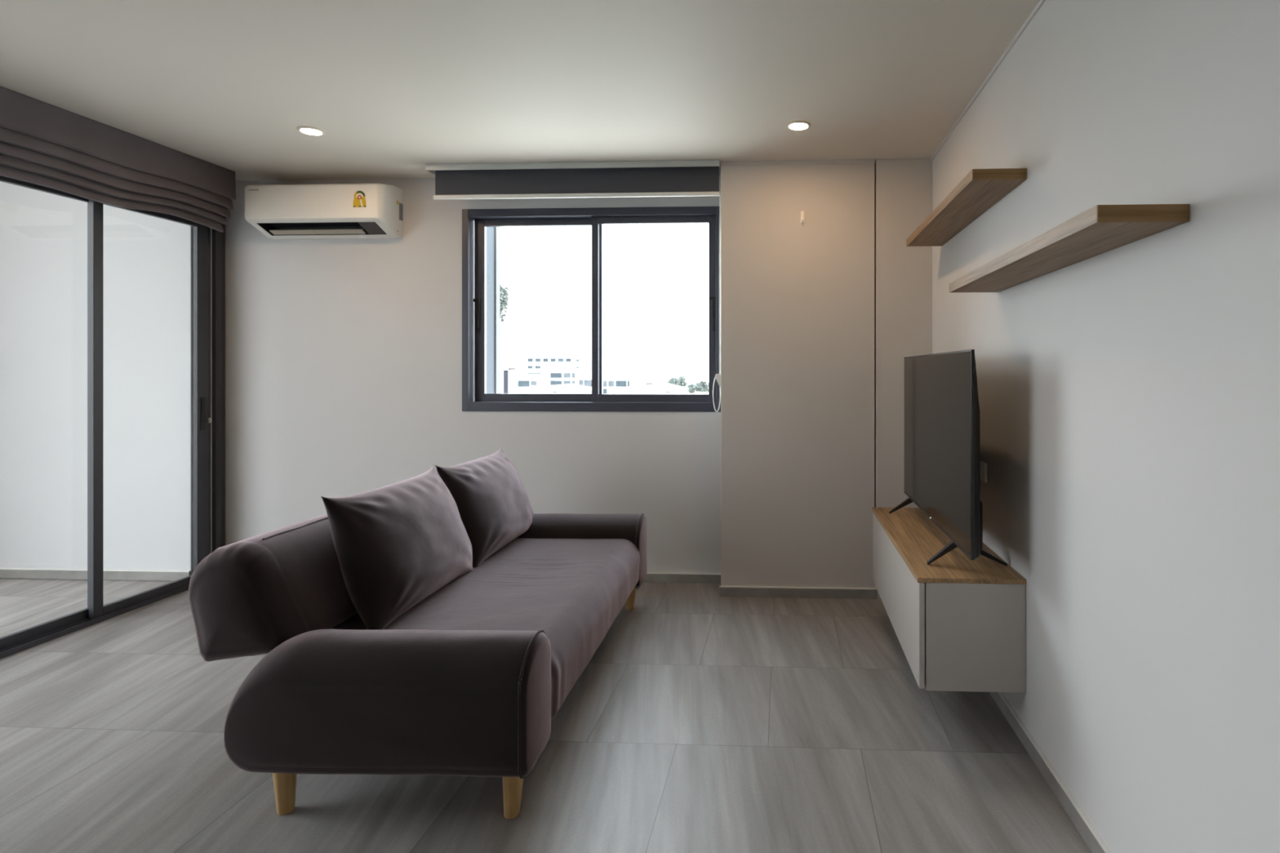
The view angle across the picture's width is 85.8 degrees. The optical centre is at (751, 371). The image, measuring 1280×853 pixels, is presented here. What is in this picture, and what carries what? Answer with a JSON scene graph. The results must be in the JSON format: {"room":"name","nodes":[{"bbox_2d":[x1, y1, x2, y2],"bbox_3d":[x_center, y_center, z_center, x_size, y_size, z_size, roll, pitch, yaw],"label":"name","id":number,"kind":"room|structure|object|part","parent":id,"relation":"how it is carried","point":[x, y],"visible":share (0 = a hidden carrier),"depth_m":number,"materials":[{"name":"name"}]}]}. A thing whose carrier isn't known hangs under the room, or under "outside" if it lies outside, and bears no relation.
{"room":"living room","nodes":[
{"label":"living room","id":0,"kind":"room"},
{"bbox_2d":[0,577,172,637],"bbox_3d":[-4.056,1.288,2.180,1.590,0.116,3.970,0,0,3],"label":"floor","id":1,"kind":"structure","parent":0,"point":[24,603],"depth_m":3.71,"materials":[{"name":"stone"}]},
{"bbox_2d":[0,181,193,581],"bbox_3d":[-4.020,-0.147,4.090,1.480,2.754,0.150,0,0,3],"label":"wall","id":2,"kind":"structure","parent":0,"point":[148,260],"depth_m":4.01,"materials":[{"name":"paint"}]},
{"bbox_2d":[0,568,191,581],"bbox_3d":[-4.024,1.197,4.010,1.480,0.058,0.012,0,0,3],"label":"baseboard","id":3,"kind":"structure","parent":2,"relation":"attached to","point":[13,573],"depth_m":4.00,"materials":[{"name":"tile"}]},
{"bbox_2d":[225,177,720,573],"bbox_3d":[-1.090,0.042,4.052,4.157,2.368,0.150,0,0,3],"label":"wall","id":4,"kind":"structure","parent":0,"point":[344,357],"depth_m":4.03,"materials":[{"name":"paint"}]},
{"bbox_2d":[244,183,403,239],"bbox_3d":[-2.467,-0.934,3.931,0.799,0.293,0.223,0,0,3],"label":"air conditioner","id":5,"kind":"object","parent":4,"relation":"attached to","point":[326,211],"visible":1,"depth_m":3.83,"materials":[{"name":"white plastic"}]},
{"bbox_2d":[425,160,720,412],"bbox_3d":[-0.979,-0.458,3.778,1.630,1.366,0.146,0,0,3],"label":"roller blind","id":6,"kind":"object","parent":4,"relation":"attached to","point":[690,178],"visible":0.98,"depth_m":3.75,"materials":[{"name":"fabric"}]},
{"bbox_3d":[-0.189,-0.440,3.757,0.045,1.329,0.049,0,0,3],"label":"cord","id":7,"kind":"part","parent":6,"relation":"part of","materials":[{"name":"white plastic"}]},
{"bbox_2d":[462,206,720,412],"bbox_3d":[-0.933,-0.359,4.017,1.541,1.191,0.106,0,0,3],"label":"window","id":8,"kind":"structure","parent":4,"relation":"in","point":[475,222],"depth_m":3.99,"materials":[{"name":"metal"}]},
{"bbox_3d":[-1.270,-0.363,4.058,0.772,1.099,0.028,0,0,3],"label":"sash","id":9,"kind":"part","parent":8,"relation":"part of","materials":[{"name":"metal"}]},
{"bbox_3d":[-0.561,-0.363,3.990,0.756,1.099,0.028,0,0,3],"label":"sash","id":10,"kind":"part","parent":8,"relation":"part of","materials":[{"name":"metal"}]},
{"bbox_2d":[643,572,720,583],"bbox_3d":[-1.657,1.198,3.998,3.009,0.056,0.012,0,0,3],"label":"baseboard","id":11,"kind":"structure","parent":4,"relation":"attached to","point":[651,577],"depth_m":3.93,"materials":[{"name":"tile"}]},
{"bbox_2d":[486,226,494,393],"bbox_3d":[-1.772,-0.124,4.255,0.255,3.700,0.189,0,0,3],"label":"wall","id":12,"kind":"structure","parent":0,"point":[490,230],"depth_m":4.28,"materials":[{"name":"paint"}]},
{"bbox_2d":[494,226,500,393],"bbox_3d":[-1.762,-0.124,4.379,0.265,3.700,0.060,0,0,3],"label":"trim","id":13,"kind":"structure","parent":12,"relation":"attached to","point":[497,229],"depth_m":4.36,"materials":[{"name":"paint"}]},
{"bbox_2d":[0,0,1039,181],"bbox_3d":[-1.243,-1.217,0.520,4.367,0.150,7.161,0,0,3],"label":"ceiling","id":14,"kind":"structure","parent":0,"point":[395,88],"depth_m":2.59,"materials":[{"name":"paint"}]},
{"bbox_2d":[0,86,235,231],"bbox_3d":[-3.066,-0.965,2.466,0.131,0.351,2.835,0,0,3],"label":"blind","id":15,"kind":"object","parent":14,"relation":"hanging from","point":[42,144],"visible":1,"depth_m":3.15,"materials":[{"name":"grey fabric"}]},
{"bbox_2d":[297,126,325,135],"bbox_3d":[-2.086,-1.138,3.219,0.114,0.008,0.114,0,0,3],"label":"recessed light","id":16,"kind":"object","parent":14,"relation":"in","point":[307,130],"visible":1,"depth_m":3.21,"materials":[{"name":"white plastic"}]},
{"bbox_2d":[786,120,810,130],"bbox_3d":[0.220,-1.138,3.149,0.114,0.008,0.114,0,0,3],"label":"recessed light","id":17,"kind":"object","parent":14,"relation":"in","point":[794,125],"visible":1,"depth_m":3.13,"materials":[{"name":"white plastic"}]},
{"bbox_2d":[0,582,1092,852],"bbox_3d":[-1.198,1.286,0.518,4.277,0.120,7.161,0,0,3],"label":"floor","id":18,"kind":"structure","parent":0,"point":[701,721],"depth_m":2.15,"materials":[{"name":"grey stone"}]},
{"bbox_2d":[187,513,646,818],"bbox_3d":[-1.088,0.863,2.715,1.086,0.726,1.842,0,0,3],"label":"sofa","id":19,"kind":"object","parent":18,"relation":"on","point":[472,679],"visible":0.77,"depth_m":1.90,"materials":[{"name":"brown fabric"}]},
{"bbox_3d":[-1.447,0.675,2.729,0.330,0.346,1.633,0,0,1],"label":"backrest","id":20,"kind":"part","parent":19,"relation":"part of","materials":[{"name":"brown fabric"}]},
{"bbox_3d":[-1.301,1.151,1.894,0.061,0.150,0.061,0,0,3],"label":"leg","id":21,"kind":"part","parent":19,"relation":"part of","materials":[{"name":"brown wood"}]},
{"bbox_3d":[-1.010,0.913,1.918,0.844,0.355,0.235,0,0,3],"label":"armrest","id":22,"kind":"part","parent":19,"relation":"part of","materials":[{"name":"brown fabric"}]},
{"bbox_2d":[320,464,472,629],"bbox_3d":[-1.245,0.618,2.482,0.297,0.454,0.727,0,0,3],"label":"sofa pillow","id":23,"kind":"object","parent":19,"relation":"on","point":[397,544],"visible":0.98,"depth_m":2.27,"materials":[{"name":"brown fabric"}]},
{"bbox_2d":[435,446,533,568],"bbox_3d":[-1.228,0.619,3.208,0.276,0.450,0.720,0,0,3],"label":"sofa pillow","id":24,"kind":"object","parent":19,"relation":"on","point":[491,499],"visible":0.88,"depth_m":3.02,"materials":[{"name":"brown fabric"}]},
{"bbox_2d":[330,537,639,719],"bbox_3d":[-0.980,0.940,2.713,0.854,0.236,1.463,0,0,3],"label":"seat cushion","id":25,"kind":"object","parent":19,"relation":"on","point":[573,590],"depth_m":2.53,"materials":[{"name":"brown fabric"}]},
{"bbox_3d":[-0.656,1.151,1.878,0.061,0.150,0.061,0,0,3],"label":"leg","id":26,"kind":"part","parent":19,"relation":"part of","materials":[{"name":"brown wood"}]},
{"bbox_3d":[-0.971,0.913,3.503,0.844,0.355,0.248,0,0,3],"label":"armrest","id":27,"kind":"part","parent":19,"relation":"part of","materials":[{"name":"brown fabric"}]},
{"bbox_3d":[-0.619,1.151,3.502,0.061,0.150,0.061,0,0,3],"label":"leg","id":28,"kind":"part","parent":19,"relation":"part of","materials":[{"name":"brown wood"}]},
{"bbox_2d":[720,164,874,587],"bbox_3d":[0.256,0.042,3.800,0.833,2.368,0.227,0,0,3],"label":"wall pillar","id":29,"kind":"structure","parent":0,"point":[797,298],"depth_m":3.69,"materials":[{"name":"paint"}]},
{"bbox_2d":[720,159,875,165],"bbox_3d":[0.251,-1.131,3.682,0.833,0.022,0.008,0,0,3],"label":"trim","id":30,"kind":"structure","parent":29,"relation":"attached to","point":[857,161],"depth_m":3.68,"materials":[{"name":"paint"}]},
{"bbox_2d":[719,585,877,599],"bbox_3d":[0.254,1.198,3.680,0.852,0.056,0.012,0,0,3],"label":"baseboard","id":31,"kind":"structure","parent":29,"relation":"attached to","point":[724,591],"depth_m":3.67,"materials":[{"name":"tile"}]},
{"bbox_2d":[800,211,804,222],"bbox_3d":[0.278,-0.837,3.669,0.018,0.065,0.035,0,0,3],"label":"wall hook","id":32,"kind":"object","parent":29,"relation":"attached to","point":[802,212],"visible":1,"depth_m":3.68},
{"bbox_2d":[874,158,932,599],"bbox_3d":[0.828,0.042,3.767,0.297,2.368,0.237,0,0,3],"label":"wall niche","id":33,"kind":"object","parent":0,"point":[903,188],"visible":0.46,"depth_m":3.65,"materials":[{"name":"paint"}]},
{"bbox_2d":[932,0,1279,852],"bbox_3d":[0.881,0.042,0.479,0.120,2.368,7.041,0,0,3],"label":"wall","id":34,"kind":"structure","parent":0,"point":[1129,394],"depth_m":1.50,"materials":[{"name":"paint"}]},
{"bbox_2d":[871,506,1026,693],"bbox_3d":[0.754,0.870,2.819,0.353,0.373,1.168,0,0,3],"label":"tv cabinet","id":35,"kind":"object","parent":34,"relation":"attached to","point":[958,622],"visible":0.88,"depth_m":2.24,"materials":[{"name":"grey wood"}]},
{"bbox_3d":[0.593,0.876,2.828,0.018,0.348,1.164,0,0,3],"label":"flap door","id":36,"kind":"part","parent":35,"relation":"part of","materials":[{"name":"beige paint"}]},
{"bbox_2d":[871,506,1026,584],"bbox_3d":[0.754,0.691,2.819,0.353,0.016,1.168,0,0,3],"label":"countertop","id":37,"kind":"structure","parent":35,"relation":"on","point":[917,539],"depth_m":2.51,"materials":[{"name":"brown wood"}]},
{"bbox_2d":[888,349,1007,565],"bbox_3d":[0.777,0.306,2.774,0.275,0.752,1.210,0,0,3],"label":"television","id":38,"kind":"object","parent":37,"relation":"on","point":[942,412],"visible":1,"depth_m":2.47,"materials":[{"name":"plastic"}]},
{"bbox_2d":[906,168,1026,246],"bbox_3d":[0.844,-0.647,2.824,0.177,0.036,1.195,0,0,3],"label":"floating shelf","id":39,"kind":"object","parent":34,"relation":"attached to","point":[980,189],"visible":1,"depth_m":2.56,"materials":[{"name":"brown wood"}]},
{"bbox_2d":[980,461,986,482],"bbox_3d":[0.877,0.364,2.453,0.074,0.070,0.070,0,0,3],"label":"wall socket","id":40,"kind":"object","parent":34,"relation":"attached to","point":[983,465],"visible":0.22,"depth_m":2.45,"materials":[{"name":"white plastic"}]},
{"bbox_2d":[930,0,1045,160],"bbox_3d":[0.808,-1.135,0.304,0.008,0.014,6.684,0,0,3],"label":"trim","id":41,"kind":"structure","parent":34,"relation":"attached to","point":[1041,2],"depth_m":2.55,"materials":[{"name":"paint"}]},
{"bbox_2d":[989,692,1111,852],"bbox_3d":[0.806,1.198,0.304,0.012,0.056,6.684,0,0,3],"label":"baseboard","id":42,"kind":"structure","parent":34,"relation":"attached to","point":[1082,824],"depth_m":1.98,"materials":[{"name":"tile"}]},
{"bbox_2d":[949,204,1189,292],"bbox_3d":[0.801,-0.311,1.936,0.178,0.035,1.200,0,0,3],"label":"floating shelf","id":43,"kind":"object","parent":34,"relation":"attached to","point":[1100,229],"visible":1,"depth_m":1.56,"materials":[{"name":"brown wood"}]},
{"bbox_3d":[-3.371,-0.149,0.696,0.140,2.750,7.071,0,0,3],"label":"wall","id":44,"kind":"structure","parent":0,"visible":0},
{"bbox_2d":[0,175,225,658],"bbox_3d":[-3.277,0.146,2.588,0.128,2.160,2.959,0,0,3],"label":"door","id":45,"kind":"structure","parent":44,"relation":"in","point":[209,243],"depth_m":3.89,"materials":[{"name":"metal"}]},
{"bbox_3d":[-3.280,0.161,2.721,0.026,2.099,1.324,0,0,3],"label":"sash","id":46,"kind":"part","parent":45,"relation":"part of","materials":[{"name":"metal"}]},
{"bbox_3d":[-3.194,0.161,3.635,0.026,2.099,0.666,0,0,3],"label":"sash","id":47,"kind":"part","parent":45,"relation":"part of","materials":[{"name":"glass"}]},
{"bbox_3d":[-3.164,0.246,3.922,0.006,0.190,0.030,0,0,3],"label":"handle plate","id":48,"kind":"part","parent":45,"relation":"part of","materials":[{"name":"black plastic"}]},
{"bbox_3d":[-3.278,0.146,2.588,0.126,2.160,2.959,0,0,3],"label":"frame","id":49,"kind":"part","parent":45,"relation":"part of","materials":[{"name":"metal"}]},
{"label":"outside","id":50,"kind":"structure","parent":0,"visible":0},
{"bbox_2d":[502,391,708,394],"bbox_3d":[13.770,15.376,289.673,520.000,0.300,460.000,0,0,3],"label":"floor","id":51,"kind":"structure","parent":50,"point":[695,393],"depth_m":474.87,"materials":[{"name":"white"}]},
{"bbox_2d":[510,383,591,393],"bbox_3d":[-38.051,8.944,132.416,9.716,12.564,23.080,0,0,3],"label":"shed","id":52,"kind":"object","parent":51,"relation":"on","point":[572,388],"visible":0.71,"depth_m":124.52,"materials":[{"name":"white"}]},
{"bbox_2d":[522,340,635,378],"bbox_3d":[-50.746,3.077,203.609,27.518,24.298,22.060,0,0,3],"label":"office building","id":53,"kind":"structure","parent":51,"relation":"on","point":[570,359],"depth_m":192.95,"materials":[{"name":"white concrete"}]},
{"bbox_2d":[513,370,646,394],"bbox_3d":[-39.681,7.538,159.534,26.919,15.376,17.060,0,0,3],"label":"office building","id":54,"kind":"structure","parent":51,"relation":"on","point":[611,385],"depth_m":151.67,"materials":[{"name":"white concrete"}]},
{"bbox_2d":[614,382,688,394],"bbox_3d":[-18.680,8.864,133.498,10.835,12.724,23.080,0,0,3],"label":"shed","id":55,"kind":"object","parent":51,"relation":"on","point":[665,388],"visible":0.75,"depth_m":123.15,"materials":[{"name":"white"}]},
{"bbox_2d":[666,375,687,386],"bbox_3d":[-16.865,8.023,152.798,5.179,14.417,5.710,0,0,3],"label":"tree","id":56,"kind":"object","parent":51,"relation":"on","point":[680,381],"visible":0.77,"depth_m":152.76,"materials":[{"name":"green plant"}]},
{"bbox_2d":[687,382,702,394],"bbox_3d":[-10.908,8.654,130.993,3.540,13.156,3.517,0,0,3],"label":"tree","id":57,"kind":"object","parent":51,"relation":"on","point":[692,388],"visible":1,"depth_m":130.24,"materials":[{"name":"green plant"}]},
{"bbox_2d":[695,380,708,394],"bbox_3d":[-8.983,8.419,135.481,4.472,13.625,4.399,0,0,3],"label":"tree","id":58,"kind":"object","parent":51,"relation":"on","point":[704,384],"visible":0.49,"depth_m":134.34,"materials":[{"name":"green plant"}]},
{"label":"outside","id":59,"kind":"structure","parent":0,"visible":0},
{"bbox_2d":[500,284,509,393],"bbox_3d":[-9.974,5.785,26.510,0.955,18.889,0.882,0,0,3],"label":"tree","id":60,"kind":"object","parent":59,"point":[504,299],"visible":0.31,"depth_m":26.51,"materials":[{"name":"green plant"}]},
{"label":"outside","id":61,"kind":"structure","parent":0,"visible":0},
{"bbox_2d":[502,368,518,393],"bbox_3d":[-1.639,0.852,4.623,0.083,1.747,0.060,0,0,3],"label":"trim","id":62,"kind":"structure","parent":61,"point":[506,373],"depth_m":4.61,"materials":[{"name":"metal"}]}
]}

